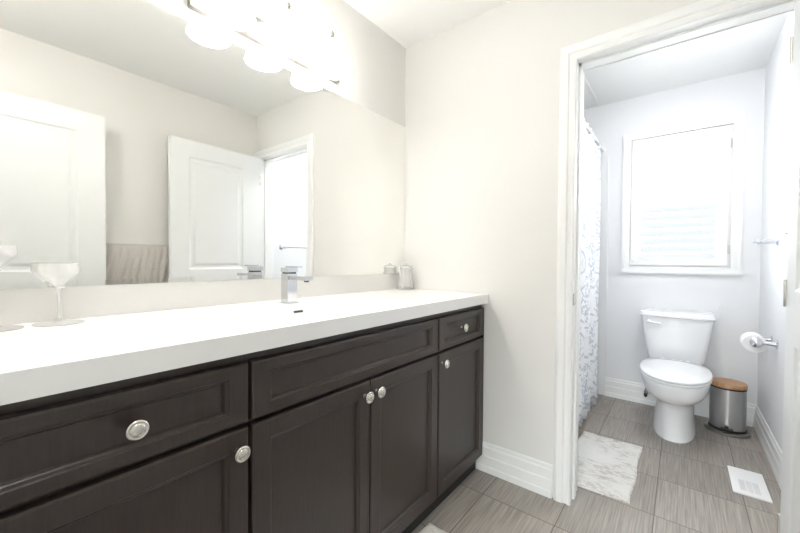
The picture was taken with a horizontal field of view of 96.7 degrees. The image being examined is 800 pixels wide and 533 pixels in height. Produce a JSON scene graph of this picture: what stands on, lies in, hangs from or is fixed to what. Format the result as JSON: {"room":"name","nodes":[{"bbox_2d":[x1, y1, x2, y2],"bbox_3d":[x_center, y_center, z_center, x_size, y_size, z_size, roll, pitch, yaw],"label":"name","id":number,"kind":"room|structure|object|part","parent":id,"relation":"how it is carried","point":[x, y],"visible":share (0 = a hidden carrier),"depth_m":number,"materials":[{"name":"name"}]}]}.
{"room":"bathroom","nodes":[
{"label":"bathroom","id":0,"kind":"room"},
{"bbox_2d":[0,0,405,325],"bbox_3d":[-1.367,-0.117,0.548,0.100,2.435,4.365,1,1,38],"label":"wall","id":1,"kind":"structure","parent":0,"point":[376,62],"depth_m":1.51,"materials":[{"name":"white paint"}]},
{"bbox_2d":[0,0,404,288],"bbox_3d":[-0.549,-0.403,1.489,0.006,0.907,1.861,1,1,38],"label":"wall mirror","id":2,"kind":"object","parent":1,"relation":"attached to","point":[140,143],"visible":1,"depth_m":1.19,"materials":[{"name":"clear mirror"}]},
{"bbox_2d":[187,0,348,83],"bbox_3d":[-0.459,-0.982,1.448,0.176,0.185,0.680,1,1,38],"label":"vanity light","id":3,"kind":"object","parent":1,"relation":"attached to","point":[286,38],"visible":1,"depth_m":1.42,"materials":[{"name":"white glass"}]},
{"bbox_3d":[-0.593,-0.953,1.262,0.154,0.132,0.154,1,1,38],"label":"lamp shade","id":4,"kind":"part","parent":3,"relation":"part of","materials":[{"name":"white glass"}]},
{"bbox_3d":[-0.593,-0.965,1.261,0.046,0.078,0.046,1,1,38],"label":"bulb","id":5,"kind":"part","parent":3,"relation":"part of","materials":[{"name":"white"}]},
{"bbox_3d":[-0.451,-0.955,1.442,0.154,0.132,0.154,1,1,38],"label":"lamp shade","id":6,"kind":"part","parent":3,"relation":"part of","materials":[{"name":"white glass"}]},
{"bbox_3d":[-0.308,-0.958,1.622,0.154,0.132,0.154,1,1,38],"label":"lamp shade","id":7,"kind":"part","parent":3,"relation":"part of","materials":[{"name":"white glass"}]},
{"bbox_2d":[404,0,700,496],"bbox_3d":[0.769,-0.121,1.717,2.000,2.435,0.120,1,1,38],"label":"wall","id":8,"kind":"structure","parent":0,"point":[482,93],"depth_m":1.83,"materials":[{"name":"white paint"}]},
{"bbox_2d":[476,441,552,498],"bbox_3d":[0.564,1.016,1.806,0.397,0.155,0.017,1,1,38],"label":"baseboard","id":9,"kind":"structure","parent":8,"relation":"attached to","point":[524,471],"depth_m":1.78,"materials":[{"name":"white wood"}]},
{"bbox_2d":[553,0,793,505],"bbox_3d":[1.112,0.052,1.451,0.858,2.104,0.162,1,1,38],"label":"door frame","id":10,"kind":"structure","parent":8,"relation":"attached to","point":[702,10],"depth_m":1.62,"materials":[{"name":"white wood"}]},
{"bbox_3d":[0.800,0.150,1.633,0.005,0.053,0.048,1,1,38],"label":"strike plate","id":11,"kind":"part","parent":10,"relation":"part of","materials":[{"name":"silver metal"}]},
{"bbox_2d":[777,0,799,532],"bbox_3d":[1.056,0.095,0.925,0.080,2.020,0.742,1,1,41],"label":"door","id":12,"kind":"structure","parent":8,"relation":"in","point":[788,520],"depth_m":1.10,"materials":[{"name":"white paint"}]},
{"bbox_2d":[344,0,788,108],"bbox_3d":[0.270,-1.341,0.408,2.800,0.056,6.200,1,1,38],"label":"ceiling","id":13,"kind":"structure","parent":0,"point":[750,47],"depth_m":2.20,"materials":[{"name":"white paint"}]},
{"bbox_2d":[412,394,780,532],"bbox_3d":[0.251,1.140,0.452,2.800,0.050,6.200,1,1,38],"label":"floor","id":14,"kind":"structure","parent":0,"point":[678,487],"depth_m":1.68,"materials":[{"name":"grey tile"}]},
{"bbox_2d":[0,354,250,532],"bbox_3d":[-0.743,0.653,0.807,0.576,0.896,0.564,1,1,38],"label":"vanity cabinet","id":15,"kind":"object","parent":14,"relation":"on","point":[168,451],"visible":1,"depth_m":0.68,"materials":[{"name":"brown wood"}]},
{"bbox_3d":[-0.519,0.704,0.692,0.021,0.630,0.462,1,1,38],"label":"door","id":16,"kind":"part","parent":15,"relation":"part of","materials":[{"name":"brown wood"}]},
{"bbox_3d":[-0.496,0.305,0.669,0.030,0.039,0.039,1,1,38],"label":"knob","id":17,"kind":"part","parent":15,"relation":"part of","materials":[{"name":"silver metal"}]},
{"bbox_3d":[-0.371,0.435,0.831,0.030,0.039,0.039,1,1,38],"label":"knob","id":18,"kind":"part","parent":15,"relation":"part of","materials":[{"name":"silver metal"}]},
{"bbox_2d":[246,314,437,532],"bbox_3d":[-0.302,0.646,1.364,0.576,0.896,0.854,1,1,38],"label":"vanity cabinet","id":19,"kind":"object","parent":14,"relation":"on","point":[342,428],"visible":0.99,"depth_m":1.13,"materials":[{"name":"brown wood"}]},
{"bbox_2d":[0,288,487,405],"bbox_3d":[-0.338,0.173,1.319,0.564,0.048,1.883,1,1,38],"label":"countertop","id":20,"kind":"structure","parent":19,"relation":"on","point":[46,358],"depth_m":0.85,"materials":[{"name":"white stone"}]},
{"bbox_2d":[279,266,312,303],"bbox_3d":[-0.405,0.073,1.392,0.155,0.148,0.056,1,1,38],"label":"faucet","id":21,"kind":"object","parent":20,"relation":"on","point":[289,278],"visible":1,"depth_m":1.40,"materials":[{"name":"silver metal"}]},
{"bbox_3d":[-0.444,0.144,1.424,0.056,0.005,0.056,1,1,38],"label":"plate","id":22,"kind":"part","parent":21,"relation":"part of","materials":[{"name":"silver metal"}]},
{"bbox_3d":[-0.443,0.013,1.422,0.048,0.018,0.046,1,1,38],"label":"handle","id":23,"kind":"part","parent":21,"relation":"part of","materials":[{"name":"silver metal"}]},
{"bbox_3d":[-0.419,0.001,1.403,0.080,0.006,0.024,1,1,38],"label":"lever","id":24,"kind":"part","parent":21,"relation":"part of","materials":[{"name":"silver metal"}]},
{"bbox_3d":[-0.385,0.045,1.377,0.106,0.015,0.034,1,1,38],"label":"spout","id":25,"kind":"part","parent":21,"relation":"part of","materials":[{"name":"silver metal"}]},
{"bbox_3d":[-0.240,0.700,1.045,0.021,0.630,0.422,1,1,38],"label":"door","id":26,"kind":"part","parent":19,"relation":"part of","materials":[{"name":"brown wood"}]},
{"bbox_3d":[-0.105,0.299,1.205,0.021,0.143,0.848,1,1,38],"label":"drawer","id":27,"kind":"part","parent":19,"relation":"part of","materials":[{"name":"brown wood"}]},
{"bbox_3d":[-0.105,0.428,1.168,0.030,0.039,0.039,1,1,38],"label":"knob","id":28,"kind":"part","parent":19,"relation":"part of","materials":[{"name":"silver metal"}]},
{"bbox_3d":[-0.069,0.427,1.213,0.030,0.039,0.039,1,1,38],"label":"knob","id":29,"kind":"part","parent":19,"relation":"part of","materials":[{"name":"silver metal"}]},
{"bbox_3d":[0.024,0.696,1.378,0.021,0.630,0.423,1,1,38],"label":"door","id":30,"kind":"part","parent":19,"relation":"part of","materials":[{"name":"brown wood"}]},
{"bbox_2d":[419,523,446,532],"bbox_3d":[0.074,1.095,1.046,0.528,0.015,0.825,1,1,38],"label":"rug","id":31,"kind":"object","parent":14,"relation":"on","point":[430,528],"visible":1,"depth_m":1.46,"materials":[{"name":"white fabric"}]},
{"bbox_2d":[430,304,483,513],"bbox_3d":[0.106,0.640,1.880,0.576,0.896,0.460,1,1,38],"label":"vanity cabinet","id":32,"kind":"object","parent":14,"relation":"on","point":[460,353],"visible":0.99,"depth_m":1.70,"materials":[{"name":"brown wood"}]},
{"bbox_3d":[0.198,0.423,1.550,0.030,0.039,0.039,1,1,38],"label":"knob","id":33,"kind":"part","parent":32,"relation":"part of","materials":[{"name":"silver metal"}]},
{"bbox_3d":[0.296,0.692,1.723,0.021,0.630,0.445,1,1,38],"label":"door","id":34,"kind":"part","parent":32,"relation":"part of","materials":[{"name":"brown wood"}]},
{"bbox_3d":[0.299,0.293,1.716,0.021,0.143,0.445,1,1,38],"label":"drawer","id":35,"kind":"part","parent":32,"relation":"part of","materials":[{"name":"brown wood"}]},
{"bbox_3d":[0.305,0.288,1.681,0.030,0.039,0.039,1,1,38],"label":"knob","id":36,"kind":"part","parent":32,"relation":"part of","materials":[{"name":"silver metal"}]},
{"bbox_3d":[0.437,0.612,1.904,0.015,0.785,0.009,1,1,38],"label":"filler panel","id":37,"kind":"part","parent":32,"relation":"part of","materials":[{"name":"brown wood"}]},
{"bbox_2d":[577,431,642,503],"bbox_3d":[1.136,1.089,1.996,0.332,0.011,0.656,1,1,38],"label":"bath mat","id":38,"kind":"object","parent":14,"relation":"on","point":[606,466],"visible":0.85,"depth_m":1.94,"materials":[{"name":"white fabric"}]},
{"bbox_2d":[639,308,715,442],"bbox_3d":[1.822,0.711,2.360,0.426,0.764,0.829,1,1,38],"label":"toilet","id":39,"kind":"object","parent":14,"relation":"on","point":[677,341],"visible":1,"depth_m":2.34,"materials":[{"name":"white ceramic"}]},
{"bbox_3d":[1.830,0.400,2.565,0.023,0.027,0.086,-1,1,-44],"label":"flush lever","id":40,"kind":"part","parent":39,"relation":"part of","materials":[{"name":"white ceramic"}]},
{"bbox_3d":[1.741,0.678,2.257,0.368,0.014,0.563,1,1,38],"label":"seat","id":41,"kind":"part","parent":39,"relation":"part of","materials":[{"name":"white plastic"}]},
{"bbox_3d":[1.740,0.656,2.256,0.370,0.022,0.565,1,1,38],"label":"lid","id":42,"kind":"part","parent":39,"relation":"part of","materials":[{"name":"white plastic"}]},
{"bbox_3d":[1.797,0.890,2.334,0.366,0.407,0.725,1,1,38],"label":"bowl","id":43,"kind":"part","parent":39,"relation":"part of","materials":[{"name":"white ceramic"}]},
{"bbox_3d":[2.001,0.522,2.582,0.406,0.320,0.242,1,1,38],"label":"tank","id":44,"kind":"part","parent":39,"relation":"part of","materials":[{"name":"white ceramic"}]},
{"bbox_3d":[2.001,0.344,2.576,0.426,0.035,0.261,1,1,38],"label":"tank lid","id":45,"kind":"part","parent":39,"relation":"part of","materials":[{"name":"white ceramic"}]},
{"bbox_2d":[704,377,750,438],"bbox_3d":[2.181,0.931,2.367,0.233,0.330,0.228,1,1,38],"label":"pedal bin","id":46,"kind":"object","parent":14,"relation":"on","point":[728,397],"visible":0.94,"depth_m":2.31,"materials":[{"name":"grey metal"}]},
{"bbox_3d":[2.185,0.779,2.368,0.189,0.028,0.178,1,1,38],"label":"bin lid","id":47,"kind":"part","parent":46,"relation":"part of","materials":[{"name":"brown wood"}]},
{"bbox_2d":[727,465,772,503],"bbox_3d":[1.769,1.099,1.807,0.135,0.006,0.280,1,1,38],"label":"floor vent","id":48,"kind":"object","parent":14,"relation":"in","point":[744,482],"visible":1,"depth_m":1.79,"materials":[{"name":"white metal"}]},
{"bbox_2d":[583,67,765,403],"bbox_3d":[1.793,-0.137,3.011,2.000,2.435,0.140,1,1,38],"label":"wall","id":49,"kind":"structure","parent":0,"point":[734,301],"depth_m":2.62,"materials":[{"name":"white paint"}]},
{"bbox_2d":[598,156,608,394],"bbox_3d":[1.383,0.074,3.242,0.878,2.000,0.010,1,1,38],"label":"tile","id":50,"kind":"structure","parent":49,"relation":"attached to","point":[604,160],"depth_m":2.98,"materials":[{"name":"white tile"}]},
{"bbox_2d":[605,377,756,426],"bbox_3d":[2.074,1.011,2.702,0.906,0.155,0.017,1,1,38],"label":"baseboard","id":51,"kind":"structure","parent":49,"relation":"attached to","point":[615,388],"depth_m":2.84,"materials":[{"name":"white wood"}]},
{"bbox_2d":[621,112,745,275],"bbox_3d":[2.125,-0.501,2.720,0.714,1.120,0.177,1,1,38],"label":"window","id":52,"kind":"structure","parent":49,"relation":"in","point":[729,130],"depth_m":2.61,"materials":[{"name":"white"}]},
{"bbox_3d":[2.159,-0.494,2.762,0.486,0.035,0.030,1,1,38],"label":"meeting rail","id":53,"kind":"part","parent":52,"relation":"part of","materials":[{"name":"white"}]},
{"bbox_2d":[630,125,730,265],"bbox_3d":[2.085,-0.501,2.677,0.574,0.986,0.026,1,1,38],"label":"window pane","id":54,"kind":"object","parent":52,"relation":"attached to","point":[722,253],"depth_m":2.63,"materials":[{"name":"white"}]},
{"bbox_2d":[757,12,793,450],"bbox_3d":[2.017,-0.113,1.776,0.115,2.435,1.520,1,1,38],"label":"wall","id":55,"kind":"structure","parent":0,"point":[778,74],"depth_m":2.04,"materials":[{"name":"white paint"}]},
{"bbox_2d":[749,336,778,348],"bbox_3d":[2.068,0.426,2.038,0.112,0.058,0.213,1,1,38],"label":"toilet paper holder","id":56,"kind":"object","parent":55,"relation":"attached to","point":[756,342],"visible":0.69,"depth_m":1.97,"materials":[{"name":"silver metal"}]},
{"bbox_2d":[740,332,766,359],"bbox_3d":[2.044,0.456,2.059,0.102,0.138,0.105,1,1,38],"label":"toilet paper roll","id":57,"kind":"object","parent":56,"relation":"hanging from","point":[745,338],"visible":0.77,"depth_m":2.03,"materials":[{"name":"white paper"}]},
{"bbox_3d":[2.116,0.425,2.099,0.112,0.058,0.058,1,1,38],"label":"post","id":58,"kind":"part","parent":56,"relation":"part of","materials":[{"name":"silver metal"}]},
{"bbox_2d":[753,406,781,489],"bbox_3d":[1.957,1.026,1.838,0.017,0.155,1.482,1,1,38],"label":"baseboard","id":59,"kind":"structure","parent":55,"relation":"attached to","point":[773,453],"depth_m":2.02,"materials":[{"name":"white wood"}]},
{"bbox_2d":[752,232,787,245],"bbox_3d":[1.808,-0.135,1.689,0.105,0.048,0.853,1,1,38],"label":"towel bar","id":60,"kind":"object","parent":55,"relation":"attached to","point":[775,240],"visible":0.79,"depth_m":1.96,"materials":[{"name":"silver metal"}]},
{"bbox_3d":[2.058,-0.139,2.005,0.105,0.048,0.048,1,1,38],"label":"post","id":61,"kind":"part","parent":60,"relation":"part of","materials":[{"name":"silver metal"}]},
{"bbox_3d":[1.795,-0.136,1.700,0.013,0.013,0.835,1,1,38],"label":"rail","id":62,"kind":"part","parent":60,"relation":"part of","materials":[{"name":"silver metal"}]},
{"bbox_3d":[0.802,-0.122,1.771,1.785,2.435,0.004,1,1,38],"label":"wall","id":63,"kind":"structure","parent":0,"visible":0},
{"bbox_2d":[583,119,605,152],"bbox_3d":[1.229,-0.964,2.385,0.048,0.055,1.505,1,1,38],"label":"shower rod","id":64,"kind":"object","parent":63,"relation":"attached to","point":[602,149],"visible":0.29,"depth_m":2.67,"materials":[{"name":"white metal"}]},
{"bbox_2d":[578,126,600,425],"bbox_3d":[1.208,0.064,2.387,0.082,2.002,1.296,1,1,38],"label":"shower curtain","id":65,"kind":"object","parent":64,"relation":"hanging from","point":[591,179],"visible":0.48,"depth_m":2.54,"materials":[{"name":"white fabric"}]}
]}

